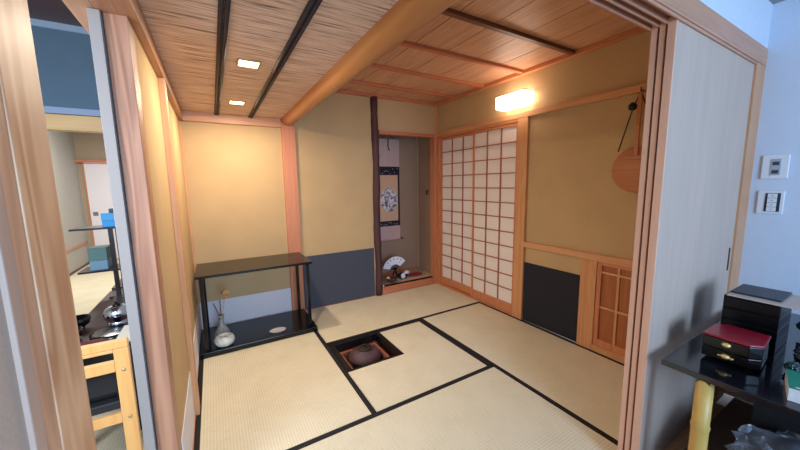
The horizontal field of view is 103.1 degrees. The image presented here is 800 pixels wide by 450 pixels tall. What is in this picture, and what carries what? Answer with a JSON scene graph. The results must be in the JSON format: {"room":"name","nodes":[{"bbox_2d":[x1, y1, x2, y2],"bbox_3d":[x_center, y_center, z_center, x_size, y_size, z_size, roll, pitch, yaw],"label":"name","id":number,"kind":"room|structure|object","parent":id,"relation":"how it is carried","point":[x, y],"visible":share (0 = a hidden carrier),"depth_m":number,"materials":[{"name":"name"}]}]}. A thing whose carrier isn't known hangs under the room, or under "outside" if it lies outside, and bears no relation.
{"room":"japanese tea room","nodes":[
{"label":"japanese tea room","id":0,"kind":"room"},
{"bbox_2d":[27,0,82,26],"bbox_3d":[-3.219,-1.549,2.847,1.810,0.040,7.460,-5,9,-30],"label":"ceiling","id":1,"kind":"structure","parent":0,"point":[56,11],"depth_m":2.17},
{"bbox_2d":[47,131,89,273],"bbox_3d":[-3.929,-0.208,2.554,0.080,2.600,7.400,-5,9,-30],"label":"wall","id":2,"kind":"structure","parent":0,"point":[62,150],"depth_m":5.25,"materials":[{"name":"grey paint"}]},
{"bbox_2d":[72,132,105,247],"bbox_3d":[-5.090,-0.663,6.170,1.780,2.600,0.060,-5,9,-30],"label":"wall","id":3,"kind":"structure","parent":0,"point":[87,146],"depth_m":5.75,"materials":[{"name":"brown paint"}]},
{"bbox_2d":[82,163,118,258],"bbox_3d":[-5.329,-0.250,6.009,0.820,1.810,0.024,-5,9,-30],"label":"door","id":4,"kind":"structure","parent":3,"relation":"in","point":[96,177],"depth_m":5.84,"materials":[{"name":"white wood"}]},
{"bbox_2d":[0,29,197,449],"bbox_3d":[-0.295,0.215,0.026,0.120,2.300,6.500,-5,9,-30],"label":"wall","id":5,"kind":"structure","parent":0,"point":[148,79],"depth_m":1.41,"materials":[{"name":"paint"}]},
{"bbox_2d":[0,180,47,449],"bbox_3d":[-0.479,0.326,0.358,0.119,2.000,0.025,-5,9,-30],"label":"trim","id":6,"kind":"structure","parent":5,"relation":"attached to","point":[9,284],"depth_m":0.36,"materials":[{"name":"brown wood"}]},
{"bbox_2d":[0,89,61,449],"bbox_3d":[-0.494,0.323,0.383,0.118,2.000,0.034,-5,9,-30],"label":"trim","id":7,"kind":"structure","parent":5,"relation":"attached to","point":[7,173],"depth_m":0.38,"materials":[{"name":"brown wood"}]},
{"bbox_2d":[0,0,96,449],"bbox_3d":[-0.528,0.316,0.443,0.120,2.000,0.105,-5,9,-30],"label":"wooden post","id":8,"kind":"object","parent":5,"relation":"attached to","point":[20,88],"depth_m":0.42,"materials":[{"name":"brown wood"}]},
{"bbox_2d":[86,7,157,449],"bbox_3d":[-1.231,0.211,1.590,0.031,1.924,1.074,-5,9,-30],"label":"door","id":9,"kind":"structure","parent":5,"relation":"in","point":[95,18],"depth_m":1.10,"materials":[{"name":"white"}]},
{"bbox_2d":[89,0,182,120],"bbox_3d":[-1.233,-0.796,1.548,0.110,0.080,2.735,-5,9,-30],"label":"trim","id":10,"kind":"structure","parent":5,"relation":"attached to","point":[132,9],"depth_m":1.19,"materials":[{"name":"brown wood"}]},
{"bbox_2d":[103,12,181,449],"bbox_3d":[-0.947,0.258,1.211,0.062,1.930,0.100,-5,9,-30],"label":"wooden post","id":11,"kind":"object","parent":5,"relation":"attached to","point":[119,32],"depth_m":1.14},
{"bbox_2d":[158,77,199,415],"bbox_3d":[-1.254,0.183,1.815,0.028,1.930,0.080,-5,9,-30],"label":"trim","id":12,"kind":"structure","parent":5,"relation":"attached to","point":[161,81],"depth_m":1.77,"materials":[{"name":"brown wood"}]},
{"bbox_2d":[181,371,194,449],"bbox_3d":[-1.081,1.026,1.628,0.005,0.278,0.590,-5,9,-30],"label":"trim","id":13,"kind":"structure","parent":5,"relation":"attached to","point":[189,415],"depth_m":1.62,"materials":[{"name":"white paper"}]},
{"bbox_2d":[179,120,201,332],"bbox_3d":[-1.880,0.058,2.853,0.018,1.930,0.022,-5,9,-30],"label":"trim","id":14,"kind":"structure","parent":5,"relation":"attached to","point":[180,126],"depth_m":2.83,"materials":[{"name":"brown wood"}]},
{"bbox_2d":[193,305,200,379],"bbox_3d":[-1.572,0.926,2.455,0.005,0.278,1.184,-5,9,-30],"label":"trim","id":15,"kind":"structure","parent":5,"relation":"attached to","point":[197,332],"depth_m":2.50,"materials":[{"name":"white paper"}]},
{"bbox_2d":[70,259,144,449],"bbox_3d":[-3.172,1.030,3.252,1.730,0.060,7.230,-5,9,-30],"label":"floor","id":16,"kind":"structure","parent":0,"point":[88,290],"depth_m":3.90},
{"bbox_2d":[80,313,107,342],"bbox_3d":[-1.966,0.910,2.223,0.545,0.404,0.770,-5,9,-30],"label":"table","id":17,"kind":"object","parent":16,"relation":"on","point":[97,322],"visible":0.02,"depth_m":2.22,"materials":[{"name":"brown wood"}]},
{"bbox_2d":[76,314,90,328],"bbox_3d":[-2.215,0.676,2.181,0.143,0.077,0.143,-5,9,-30],"label":"bowl","id":18,"kind":"object","parent":17,"relation":"on","point":[83,320],"visible":0.49,"depth_m":2.19,"materials":[{"name":"black ceramic"}]},
{"bbox_2d":[89,323,127,339],"bbox_3d":[-1.833,0.700,2.037,0.230,0.055,0.230,-5,9,-30],"label":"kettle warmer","id":19,"kind":"object","parent":17,"relation":"on","point":[110,332],"visible":0.47,"depth_m":2.00,"materials":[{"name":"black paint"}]},
{"bbox_2d":[103,301,127,325],"bbox_3d":[-1.963,0.617,2.207,0.152,0.180,0.152,-5,9,-30],"label":"kettle","id":20,"kind":"object","parent":17,"relation":"on","point":[115,314],"visible":0.8,"depth_m":2.16,"materials":[{"name":"silver metal"}]},
{"bbox_2d":[89,291,113,314],"bbox_3d":[-2.330,0.836,2.857,0.525,0.400,0.680,-5,9,-30],"label":"table","id":21,"kind":"object","parent":16,"relation":"on","point":[100,307],"visible":0.15,"depth_m":2.63,"materials":[{"name":"brown wood"}]},
{"bbox_2d":[68,225,123,298],"bbox_3d":[-2.586,0.321,2.850,0.432,0.630,0.245,-5,9,-30],"label":"display shelf","id":22,"kind":"object","parent":21,"relation":"on","point":[115,267],"visible":0.42,"depth_m":2.76,"materials":[{"name":"black paint"}]},
{"bbox_2d":[87,244,111,270],"bbox_3d":[-2.638,0.285,2.801,0.121,0.192,0.174,-5,9,-30],"label":"box","id":23,"kind":"object","parent":22,"relation":"on","point":[99,256],"visible":0.8,"depth_m":2.74,"materials":[{"name":"blue cardboard"}]},
{"bbox_2d":[100,212,114,226],"bbox_3d":[-2.506,-0.057,2.840,0.209,0.120,0.189,-5,9,-30],"label":"box","id":24,"kind":"object","parent":22,"relation":"on","point":[107,218],"visible":0.44,"depth_m":2.73,"materials":[{"name":"blue"}]},
{"bbox_2d":[81,337,142,449],"bbox_3d":[-1.447,0.846,1.532,0.330,0.694,0.365,-5,9,-30],"label":"wooden chair","id":25,"kind":"object","parent":16,"relation":"on","point":[127,399],"visible":0.34,"depth_m":1.43,"materials":[{"name":"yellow wood"}]},
{"bbox_2d":[83,342,134,402],"bbox_3d":[-1.448,0.707,1.515,0.280,0.174,0.245,-5,9,-30],"label":"bag","id":26,"kind":"object","parent":25,"relation":"on","point":[103,386],"visible":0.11,"depth_m":1.44,"materials":[{"name":"black fabric"}]},
{"bbox_2d":[116,325,141,429],"bbox_3d":[-1.512,0.878,1.878,0.175,0.544,0.245,-5,9,-30],"label":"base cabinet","id":27,"kind":"object","parent":16,"relation":"on","point":[124,332],"visible":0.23,"depth_m":1.79,"materials":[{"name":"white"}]},
{"bbox_2d":[31,26,434,302],"bbox_3d":[-1.502,-0.318,3.092,4.660,2.600,0.080,-5,9,-30],"label":"wall","id":28,"kind":"structure","parent":0,"point":[235,178],"depth_m":3.15,"materials":[{"name":"paint"}]},
{"bbox_2d":[30,18,88,34],"bbox_3d":[-2.764,-1.423,2.155,1.720,0.045,0.012,-5,9,-30],"label":"trim","id":29,"kind":"structure","parent":28,"relation":"attached to","point":[34,22],"depth_m":2.31,"materials":[{"name":"blue"}]},
{"bbox_2d":[44,106,100,116],"bbox_3d":[-2.756,-0.832,2.234,1.720,0.047,0.008,-5,9,-30],"label":"trim","id":30,"kind":"structure","parent":28,"relation":"attached to","point":[47,109],"depth_m":2.39,"materials":[{"name":"blue"}]},
{"bbox_2d":[45,113,102,132],"bbox_3d":[-2.775,-0.752,2.278,1.720,0.112,0.100,-5,9,-30],"label":"trim","id":31,"kind":"structure","parent":28,"relation":"attached to","point":[54,122],"depth_m":2.40,"materials":[{"name":"beige wood"}]},
{"bbox_2d":[214,0,230,114],"bbox_3d":[-0.968,-0.851,1.686,0.019,0.019,2.694,-5,9,-30],"label":"trim","id":32,"kind":"structure","parent":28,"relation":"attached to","point":[220,2],"depth_m":1.45,"materials":[{"name":"brown wood"}]},
{"bbox_2d":[182,111,280,127],"bbox_3d":[-1.539,-0.971,2.926,0.833,0.080,0.030,-5,9,-30],"label":"trim","id":33,"kind":"structure","parent":28,"relation":"attached to","point":[187,115],"depth_m":2.90,"materials":[{"name":"brown wood"}]},
{"bbox_2d":[200,288,291,329],"bbox_3d":[-1.512,0.833,3.177,0.821,0.273,0.005,-5,9,-30],"label":"trim","id":34,"kind":"structure","parent":28,"relation":"attached to","point":[247,307],"depth_m":3.18,"materials":[{"name":"white paper"}]},
{"bbox_2d":[281,122,304,310],"bbox_3d":[-1.120,-0.042,3.313,0.130,1.985,0.085,-5,9,-30],"label":"trim","id":35,"kind":"structure","parent":28,"relation":"attached to","point":[288,142],"depth_m":3.25,"materials":[{"name":"red wood"}]},
{"bbox_2d":[303,248,374,309],"bbox_3d":[-0.680,0.603,3.643,0.857,0.594,0.005,-5,9,-30],"label":"trim","id":36,"kind":"structure","parent":28,"relation":"attached to","point":[339,277],"depth_m":3.64,"materials":[{"name":"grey paper"}]},
{"bbox_2d":[370,96,382,295],"bbox_3d":[-0.282,-0.298,3.777,0.106,2.347,0.104,-1,7,-1],"label":"trim","id":37,"kind":"structure","parent":28,"relation":"attached to","point":[373,100],"depth_m":3.73,"materials":[{"name":"brown wood"}]},
{"bbox_2d":[335,89,434,105],"bbox_3d":[-0.314,-1.463,3.593,1.750,0.034,0.030,-5,9,-30],"label":"trim","id":38,"kind":"structure","parent":28,"relation":"attached to","point":[341,91],"depth_m":3.66,"materials":[{"name":"red wood"}]},
{"bbox_2d":[378,130,432,137],"bbox_3d":[0.076,-1.114,3.902,0.778,0.040,0.070,-5,9,-30],"label":"trim","id":39,"kind":"structure","parent":28,"relation":"attached to","point":[380,132],"depth_m":3.86,"materials":[{"name":"red wood"}]},
{"bbox_2d":[382,277,433,293],"bbox_3d":[0.118,0.786,4.128,0.785,0.092,0.040,-5,9,-30],"label":"trim","id":40,"kind":"structure","parent":28,"relation":"attached to","point":[418,283],"depth_m":4.09,"materials":[{"name":"red wood"}]},
{"bbox_2d":[138,0,398,118],"bbox_3d":[-0.837,-0.878,1.779,0.918,0.012,2.725,-5,9,-30],"label":"ceiling","id":41,"kind":"structure","parent":0,"point":[184,32],"depth_m":1.46,"materials":[{"name":"brown wood"}]},
{"bbox_2d":[236,58,261,69],"bbox_3d":[-0.810,-0.880,1.695,0.114,0.044,0.114,-5,9,-30],"label":"recessed light","id":42,"kind":"object","parent":41,"relation":"in","point":[244,63],"visible":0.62,"depth_m":1.69,"materials":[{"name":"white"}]},
{"bbox_2d":[238,60,258,67],"bbox_3d":[-0.810,-0.864,1.697,0.094,0.008,0.094,-5,9,-30],"label":"diffuser","id":43,"kind":"object","parent":42,"relation":"attached to","point":[241,63],"depth_m":1.70,"materials":[{"name":"white plastic"}]},
{"bbox_2d":[248,0,322,117],"bbox_3d":[-0.730,-0.873,1.825,0.019,0.019,2.694,-5,9,-30],"label":"trim","id":44,"kind":"structure","parent":41,"relation":"attached to","point":[310,3],"depth_m":1.46,"materials":[{"name":"brown wood"}]},
{"bbox_2d":[379,135,430,272],"bbox_3d":[-0.059,-0.389,4.231,1.100,2.400,0.460,-5,9,-30],"label":"wall","id":45,"kind":"structure","parent":0,"point":[406,248],"depth_m":4.51,"materials":[{"name":"paint"}]},
{"bbox_2d":[417,137,418,266],"bbox_3d":[0.257,-0.454,4.601,0.015,2.175,0.015,-5,9,-30],"label":"trim","id":46,"kind":"structure","parent":45,"relation":"attached to","point":[417,137],"depth_m":4.63,"materials":[{"name":"paint"}]},
{"bbox_3d":[-0.169,-1.240,4.241,0.008,0.008,0.033,-5,9,-30],"label":"hook","id":47,"kind":"object","parent":45,"relation":"attached to","visible":0},
{"bbox_2d":[379,135,402,240],"bbox_3d":[-0.151,-0.511,4.326,0.418,1.465,0.027,-5,9,-30],"label":"scroll","id":48,"kind":"object","parent":47,"relation":"hanging from","point":[388,148],"visible":0.88,"depth_m":4.34,"materials":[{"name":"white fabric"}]},
{"bbox_2d":[380,175,397,221],"bbox_3d":[-0.151,-0.367,4.348,0.280,0.626,0.002,-5,9,-30],"label":"painting","id":49,"kind":"object","parent":48,"relation":"on","point":[388,183],"depth_m":4.35},
{"bbox_2d":[382,268,430,284],"bbox_3d":[-0.022,0.759,4.328,0.960,0.098,0.450,-5,9,-30],"label":"floor","id":50,"kind":"structure","parent":0,"point":[424,273],"depth_m":4.34,"materials":[{"name":"brown wood"}]},
{"bbox_2d":[383,256,404,275],"bbox_3d":[-0.084,0.569,4.249,0.332,0.300,0.064,-5,9,-30],"label":"folding fan","id":51,"kind":"object","parent":50,"relation":"on","point":[392,261],"visible":0.77,"depth_m":4.23,"materials":[{"name":"white paper"}]},
{"bbox_2d":[117,259,752,406],"bbox_3d":[-0.844,1.270,2.751,6.400,0.360,11.500,-5,9,-30],"label":"floor","id":52,"kind":"structure","parent":0,"point":[725,399],"depth_m":2.79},
{"bbox_2d":[194,331,375,449],"bbox_3d":[-1.006,1.099,2.451,0.944,0.061,1.802,-5,9,-30],"label":"mat","id":53,"kind":"object","parent":52,"relation":"on","point":[284,394],"visible":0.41,"depth_m":2.06,"materials":[{"name":"beige wicker"}]},
{"bbox_2d":[194,252,317,359],"bbox_3d":[-1.313,0.675,2.927,0.938,0.667,0.520,-5,9,-30],"label":"stand","id":54,"kind":"object","parent":53,"relation":"on","point":[253,332],"visible":1,"depth_m":2.88,"materials":[{"name":"black wood"}]},
{"bbox_2d":[214,314,230,337],"bbox_3d":[-1.548,0.884,2.760,0.128,0.215,0.128,-5,9,-30],"label":"flask","id":55,"kind":"object","parent":54,"relation":"on","point":[222,327],"visible":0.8,"depth_m":2.73,"materials":[{"name":"grey ceramic"}]},
{"bbox_2d":[214,332,234,346],"bbox_3d":[-1.465,0.960,2.652,0.156,0.088,0.156,-5,9,-30],"label":"ring vase","id":56,"kind":"object","parent":54,"relation":"on","point":[225,339],"visible":1,"depth_m":2.60,"materials":[{"name":"ceramic"}]},
{"bbox_2d":[328,331,403,371],"bbox_3d":[-0.289,1.231,2.664,0.480,0.403,0.470,-5,9,-30],"label":"frame","id":57,"kind":"object","parent":52,"relation":"in","point":[336,347],"visible":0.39,"depth_m":2.73,"materials":[{"name":"black wood"}]},
{"bbox_3d":[-0.286,1.262,2.663,0.302,0.140,0.304,-5,9,-30],"label":"bed","id":58,"kind":"object","parent":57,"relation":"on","visible":0},
{"bbox_2d":[348,344,380,367],"bbox_3d":[-0.294,1.092,2.664,0.276,0.198,0.276,-5,9,-30],"label":"kettle","id":59,"kind":"object","parent":58,"relation":"on","point":[363,354],"visible":0.94,"depth_m":2.60,"materials":[{"name":"brown"}]},
{"bbox_2d":[306,284,480,344],"bbox_3d":[-0.062,0.941,3.546,1.798,0.061,0.853,-5,9,-30],"label":"mat","id":60,"kind":"object","parent":52,"relation":"on","point":[335,323],"visible":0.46,"depth_m":3.44,"materials":[{"name":"beige wicker"}]},
{"bbox_2d":[348,320,489,411],"bbox_3d":[0.031,1.069,2.561,0.949,0.061,0.945,-5,9,-30],"label":"mat","id":61,"kind":"object","parent":52,"relation":"on","point":[430,359],"visible":0.73,"depth_m":2.37,"materials":[{"name":"beige wicker"}]},
{"bbox_2d":[287,365,617,449],"bbox_3d":[0.095,1.203,1.526,1.897,0.061,0.911,-5,9,-30],"label":"mat","id":62,"kind":"object","parent":52,"relation":"on","point":[485,408],"visible":1,"depth_m":1.80,"materials":[{"name":"beige wicker"}]},
{"bbox_2d":[420,303,623,445],"bbox_3d":[1.039,1.045,2.621,0.845,0.061,1.860,-5,9,-30],"label":"mat","id":63,"kind":"object","parent":52,"relation":"on","point":[586,384],"visible":0.57,"depth_m":2.41,"materials":[{"name":"beige wicker"}]},
{"bbox_2d":[340,0,637,102],"bbox_3d":[0.386,-1.348,2.447,1.812,0.012,2.725,-5,9,-30],"label":"ceiling","id":64,"kind":"structure","parent":0,"point":[572,24],"depth_m":2.30,"materials":[{"name":"brown wood"}]},
{"bbox_2d":[348,80,453,98],"bbox_3d":[-0.130,-1.431,3.291,1.800,0.026,0.038,-5,9,-30],"label":"trim","id":65,"kind":"structure","parent":64,"relation":"attached to","point":[351,81],"depth_m":3.34,"materials":[{"name":"red wood"}]},
{"bbox_2d":[370,63,483,87],"bbox_3d":[0.111,-1.382,2.885,1.800,0.026,0.038,-5,9,-30],"label":"trim","id":66,"kind":"structure","parent":64,"relation":"attached to","point":[377,66],"depth_m":2.94,"materials":[{"name":"red wood"}]},
{"bbox_2d":[399,40,522,73],"bbox_3d":[0.361,-1.331,2.464,1.800,0.026,0.038,-5,9,-30],"label":"trim","id":67,"kind":"structure","parent":64,"relation":"attached to","point":[405,43],"depth_m":2.51,"materials":[{"name":"red wood"}]},
{"bbox_2d":[438,31,650,274],"bbox_3d":[1.220,-0.356,3.056,0.080,2.600,2.735,-5,9,-30],"label":"wall","id":68,"kind":"structure","parent":0,"point":[574,201],"depth_m":2.57,"materials":[{"name":"paint"}]},
{"bbox_2d":[430,134,436,283],"bbox_3d":[0.460,-0.186,4.236,0.070,1.980,0.090,-5,9,-30],"label":"trim","id":69,"kind":"structure","parent":68,"relation":"attached to","point":[433,141],"depth_m":4.20,"materials":[{"name":"red wood"}]},
{"bbox_2d":[437,136,440,283],"bbox_3d":[0.528,-0.168,4.204,0.070,1.952,0.036,-5,9,-30],"label":"trim","id":70,"kind":"structure","parent":68,"relation":"attached to","point":[438,138],"depth_m":4.18,"materials":[{"name":"red wood"}]},
{"bbox_2d":[441,132,472,294],"bbox_3d":[0.708,-0.132,3.923,0.024,1.899,0.632,-5,9,-30],"label":"door","id":71,"kind":"structure","parent":68,"relation":"in","point":[456,151],"depth_m":3.93,"materials":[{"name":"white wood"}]},
{"bbox_2d":[439,282,511,315],"bbox_3d":[0.866,0.854,3.788,0.068,0.022,1.230,-5,9,-30],"label":"trim","id":72,"kind":"structure","parent":68,"relation":"attached to","point":[440,283],"depth_m":3.78,"materials":[{"name":"red wood"}]},
{"bbox_2d":[439,119,517,138],"bbox_3d":[0.835,-1.057,3.538,0.068,0.027,1.230,-5,9,-30],"label":"trim","id":73,"kind":"structure","parent":68,"relation":"attached to","point":[515,120],"depth_m":3.44,"materials":[{"name":"red wood"}]},
{"bbox_2d":[471,122,517,312],"bbox_3d":[0.991,-0.067,3.391,0.024,1.899,0.610,-5,9,-30],"label":"door","id":74,"kind":"structure","parent":68,"relation":"in","point":[494,178],"depth_m":3.37,"materials":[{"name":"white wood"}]},
{"bbox_2d":[441,8,574,54],"bbox_3d":[0.606,-1.281,2.051,1.800,0.026,0.038,-5,9,-30],"label":"trim","id":75,"kind":"structure","parent":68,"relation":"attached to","point":[449,12],"depth_m":2.09,"materials":[{"name":"brown wood"}]},
{"bbox_2d":[495,88,533,111],"bbox_3d":[1.068,-1.158,2.962,0.148,0.122,0.331,-5,9,-30],"label":"wall lamp","id":76,"kind":"object","parent":68,"relation":"attached to","point":[522,97],"visible":1,"depth_m":2.89,"materials":[{"name":"white plastic"}]},
{"bbox_2d":[512,117,529,319],"bbox_3d":[1.189,-0.033,3.091,0.070,1.952,0.108,-5,9,-30],"label":"trim","id":77,"kind":"structure","parent":68,"relation":"attached to","point":[523,123],"depth_m":3.06,"materials":[{"name":"brown wood"}]},
{"bbox_2d":[436,82,646,136],"bbox_3d":[1.192,-1.027,2.967,0.112,0.051,2.720,-5,9,-30],"label":"trim","id":78,"kind":"structure","parent":68,"relation":"attached to","point":[634,89],"depth_m":2.62,"materials":[{"name":"brown wood"}]},
{"bbox_2d":[435,27,647,105],"bbox_3d":[1.145,-1.395,2.892,0.050,0.034,2.725,-5,9,-30],"label":"trim","id":79,"kind":"structure","parent":68,"relation":"attached to","point":[633,32],"depth_m":2.61,"materials":[{"name":"red wood"}]},
{"bbox_2d":[522,262,579,341],"bbox_3d":[1.361,0.678,2.890,0.009,0.581,0.558,-5,9,-30],"label":"trim","id":80,"kind":"structure","parent":68,"relation":"attached to","point":[550,296],"depth_m":2.86,"materials":[{"name":"black paper"}]},
{"bbox_2d":[524,241,632,267],"bbox_3d":[1.552,0.251,2.511,0.070,0.052,1.310,-5,9,-30],"label":"trim","id":81,"kind":"structure","parent":68,"relation":"attached to","point":[570,252],"depth_m":2.57,"materials":[{"name":"brown wood"}]},
{"bbox_2d":[576,258,597,349],"bbox_3d":[1.541,0.638,2.593,0.070,0.738,0.124,-5,9,-30],"label":"trim","id":82,"kind":"structure","parent":68,"relation":"attached to","point":[588,274],"depth_m":2.57,"materials":[{"name":"brown wood"}]},
{"bbox_2d":[591,343,624,363],"bbox_3d":[1.737,1.016,2.315,0.070,0.055,0.628,-5,9,-30],"label":"trim","id":83,"kind":"structure","parent":68,"relation":"attached to","point":[617,357],"depth_m":2.46,"materials":[{"name":"brown wood"}]},
{"bbox_2d":[592,261,631,356],"bbox_3d":[1.704,0.648,2.286,0.022,0.681,0.567,-5,9,-30],"label":"door","id":84,"kind":"structure","parent":68,"relation":"in","point":[613,284],"depth_m":2.42,"materials":[{"name":"red wood"}]},
{"bbox_2d":[664,402,723,449],"bbox_3d":[0.731,1.223,1.285,2.750,0.063,0.147,-5,9,-30],"label":"trim","id":85,"kind":"structure","parent":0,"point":[681,441],"depth_m":1.68,"materials":[{"name":"brown wood"}]},
{"bbox_2d":[684,397,753,449],"bbox_3d":[1.762,1.414,-0.287,2.920,0.058,3.628,-5,9,-30],"label":"floor","id":86,"kind":"structure","parent":0,"point":[737,413],"depth_m":1.78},
{"bbox_2d":[661,313,799,449],"bbox_3d":[1.768,0.858,1.341,1.148,0.620,0.722,-5,9,-30],"label":"table","id":87,"kind":"object","parent":86,"relation":"on","point":[765,386],"visible":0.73,"depth_m":1.23,"materials":[{"name":"black wood"}]},
{"bbox_2d":[701,324,770,370],"bbox_3d":[1.377,0.501,1.301,0.191,0.110,0.170,-5,9,-30],"label":"box","id":88,"kind":"object","parent":87,"relation":"on","point":[747,349],"visible":1,"depth_m":1.26,"materials":[{"name":"black paint"}]},
{"bbox_2d":[768,330,788,353],"bbox_3d":[1.632,0.504,1.466,0.220,0.052,0.172,-5,9,-30],"label":"box","id":89,"kind":"object","parent":87,"relation":"on","point":[774,347],"visible":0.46,"depth_m":1.35,"materials":[{"name":"black wood"}]},
{"bbox_2d":[721,317,789,341],"bbox_3d":[1.631,0.452,1.460,0.220,0.052,0.172,-5,9,-30],"label":"box","id":90,"kind":"object","parent":89,"relation":"on","point":[775,335],"visible":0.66,"depth_m":1.39,"materials":[{"name":"black wood"}]},
{"bbox_2d":[722,305,791,329],"bbox_3d":[1.631,0.399,1.453,0.220,0.052,0.172,-5,9,-30],"label":"box","id":91,"kind":"object","parent":90,"relation":"on","point":[765,321],"visible":0.6,"depth_m":1.39,"materials":[{"name":"black wood"}]},
{"bbox_2d":[723,292,789,317],"bbox_3d":[1.630,0.346,1.446,0.220,0.052,0.172,-5,9,-30],"label":"box","id":92,"kind":"object","parent":91,"relation":"on","point":[730,301],"visible":0.52,"depth_m":1.38,"materials":[{"name":"black wood"}]},
{"bbox_2d":[727,284,799,310],"bbox_3d":[1.665,0.320,1.386,0.235,0.014,0.285,-5,9,-30],"label":"flat tray","id":93,"kind":"object","parent":92,"relation":"on","point":[775,297],"visible":1,"depth_m":1.41,"materials":[{"name":"black"}]},
{"bbox_2d":[783,361,799,371],"bbox_3d":[1.493,0.542,1.210,0.059,0.054,0.046,-5,9,-30],"label":"parcel","id":94,"kind":"object","parent":87,"relation":"on","point":[789,365],"visible":0.7,"depth_m":1.20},
{"bbox_2d":[784,369,799,403],"bbox_3d":[1.408,0.564,1.059,0.155,0.048,0.150,-8,10,-41],"label":"carton","id":95,"kind":"object","parent":87,"relation":"on","point":[792,378],"visible":1,"depth_m":1.08,"materials":[{"name":"teal cardboard"}]},
{"bbox_2d":[793,342,799,363],"bbox_3d":[1.595,0.509,1.232,0.131,0.107,0.094,-5,9,-30],"label":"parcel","id":96,"kind":"object","parent":87,"relation":"on","point":[796,350],"visible":0.99,"depth_m":1.25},
{"bbox_2d":[751,402,799,435],"bbox_3d":[1.973,0.902,1.443,0.520,0.500,0.400,-5,9,-30],"label":"crate","id":97,"kind":"object","parent":86,"relation":"on","point":[764,417],"visible":0.25,"depth_m":1.43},
{"bbox_3d":[1.542,1.091,1.210,0.445,0.200,0.400,-5,9,-30],"label":"crate","id":98,"kind":"object","parent":86,"relation":"on","visible":0},
{"bbox_2d":[724,424,799,449],"bbox_3d":[1.523,0.924,1.215,0.485,0.129,0.369,-5,9,-30],"label":"plastic bag","id":99,"kind":"object","parent":98,"relation":"on","point":[750,437],"visible":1,"depth_m":1.30,"materials":[{"name":"grey"}]},
{"bbox_2d":[700,0,772,47],"bbox_3d":[0.707,-1.120,1.005,3.040,0.538,0.085,-5,9,-30],"label":"wall","id":100,"kind":"structure","parent":0,"point":[753,17],"depth_m":1.57,"materials":[{"name":"paint"}]},
{"bbox_2d":[617,25,659,449],"bbox_3d":[1.456,0.134,1.644,0.968,1.979,0.022,-5,9,-30],"label":"door","id":101,"kind":"structure","parent":100,"relation":"in","point":[655,31],"depth_m":1.38,"materials":[{"name":"brown wood"}]},
{"bbox_2d":[624,21,667,449],"bbox_3d":[1.468,0.137,1.618,0.972,1.979,0.020,-5,9,-30],"label":"door","id":102,"kind":"structure","parent":100,"relation":"in","point":[663,27],"depth_m":1.35,"materials":[{"name":"brown wood"}]},
{"bbox_2d":[586,0,767,65],"bbox_3d":[0.750,-0.807,1.071,2.890,0.100,0.111,-5,9,-30],"label":"trim","id":103,"kind":"structure","parent":100,"relation":"attached to","point":[644,14],"depth_m":1.25,"materials":[{"name":"brown wood"}]},
{"bbox_2d":[631,16,753,449],"bbox_3d":[1.483,0.141,1.588,0.978,1.979,0.031,-5,9,-30],"label":"door","id":104,"kind":"structure","parent":100,"relation":"in","point":[707,86],"depth_m":1.47,"materials":[{"name":"grey wood"}]},
{"bbox_2d":[724,0,799,404],"bbox_3d":[3.008,0.058,0.368,0.100,2.420,3.765,-5,9,-30],"label":"wall","id":105,"kind":"structure","parent":0,"point":[770,258],"depth_m":1.76,"materials":[{"name":"paint"}]},
{"bbox_2d":[713,62,765,402],"bbox_3d":[1.951,0.095,1.889,0.138,1.985,0.097,-5,9,-30],"label":"trim","id":106,"kind":"structure","parent":105,"relation":"attached to","point":[758,75],"depth_m":1.79,"materials":[{"name":"brown wood"}]},
{"bbox_2d":[756,190,785,213],"bbox_3d":[2.093,-0.128,1.795,0.016,0.132,0.102,-5,9,-30],"label":"light switch","id":107,"kind":"object","parent":105,"relation":"attached to","point":[768,202],"visible":1,"depth_m":1.79,"materials":[{"name":"white plastic"}]},
{"bbox_2d":[760,154,790,178],"bbox_3d":[2.091,-0.324,1.770,0.014,0.133,0.102,-5,9,-30],"label":"wall socket","id":108,"kind":"object","parent":105,"relation":"attached to","point":[773,166],"visible":1,"depth_m":1.76,"materials":[{"name":"white plastic"}]},
{"bbox_2d":[769,159,781,174],"bbox_3d":[2.089,-0.322,1.766,0.004,0.090,0.038,-5,9,-30],"label":"outlet","id":109,"kind":"object","parent":108,"relation":"attached to","point":[775,165],"depth_m":1.76,"materials":[{"name":"grey plastic"}]},
{"bbox_3d":[-0.444,-1.099,1.985,0.040,0.360,2.725,-5,9,-30],"label":"wall","id":110,"kind":"structure","parent":0,"visible":0},
{"bbox_2d":[281,0,457,125],"bbox_3d":[-0.441,-0.911,2.009,0.147,0.147,2.725,-5,9,-30],"label":"ceiling beam","id":111,"kind":"structure","parent":110,"relation":"attached to","point":[405,18],"depth_m":1.39,"materials":[{"name":"brown wood"}]},
{"bbox_3d":[-1.310,-1.146,1.460,0.085,0.540,2.735,-5,9,-30],"label":"wall","id":112,"kind":"structure","parent":0,"visible":0},
{"bbox_2d":[62,0,93,34],"bbox_3d":[-1.311,-0.813,1.499,0.070,0.130,2.735,-5,9,-30],"label":"trim","id":113,"kind":"structure","parent":112,"relation":"attached to","point":[77,7],"depth_m":1.01,"materials":[{"name":"brown wood"}]},
{"bbox_3d":[1.612,-0.900,2.110,0.044,0.029,0.008,-5,9,-30],"label":"wall hook","id":114,"kind":"object","parent":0,"visible":0},
{"bbox_2d":[611,93,645,191],"bbox_3d":[1.602,-0.549,2.147,0.072,0.653,0.306,-5,9,-30],"label":"wooden disc","id":115,"kind":"object","parent":114,"relation":"hanging from","point":[625,171],"visible":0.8,"depth_m":2.19,"materials":[{"name":"brown wood"}]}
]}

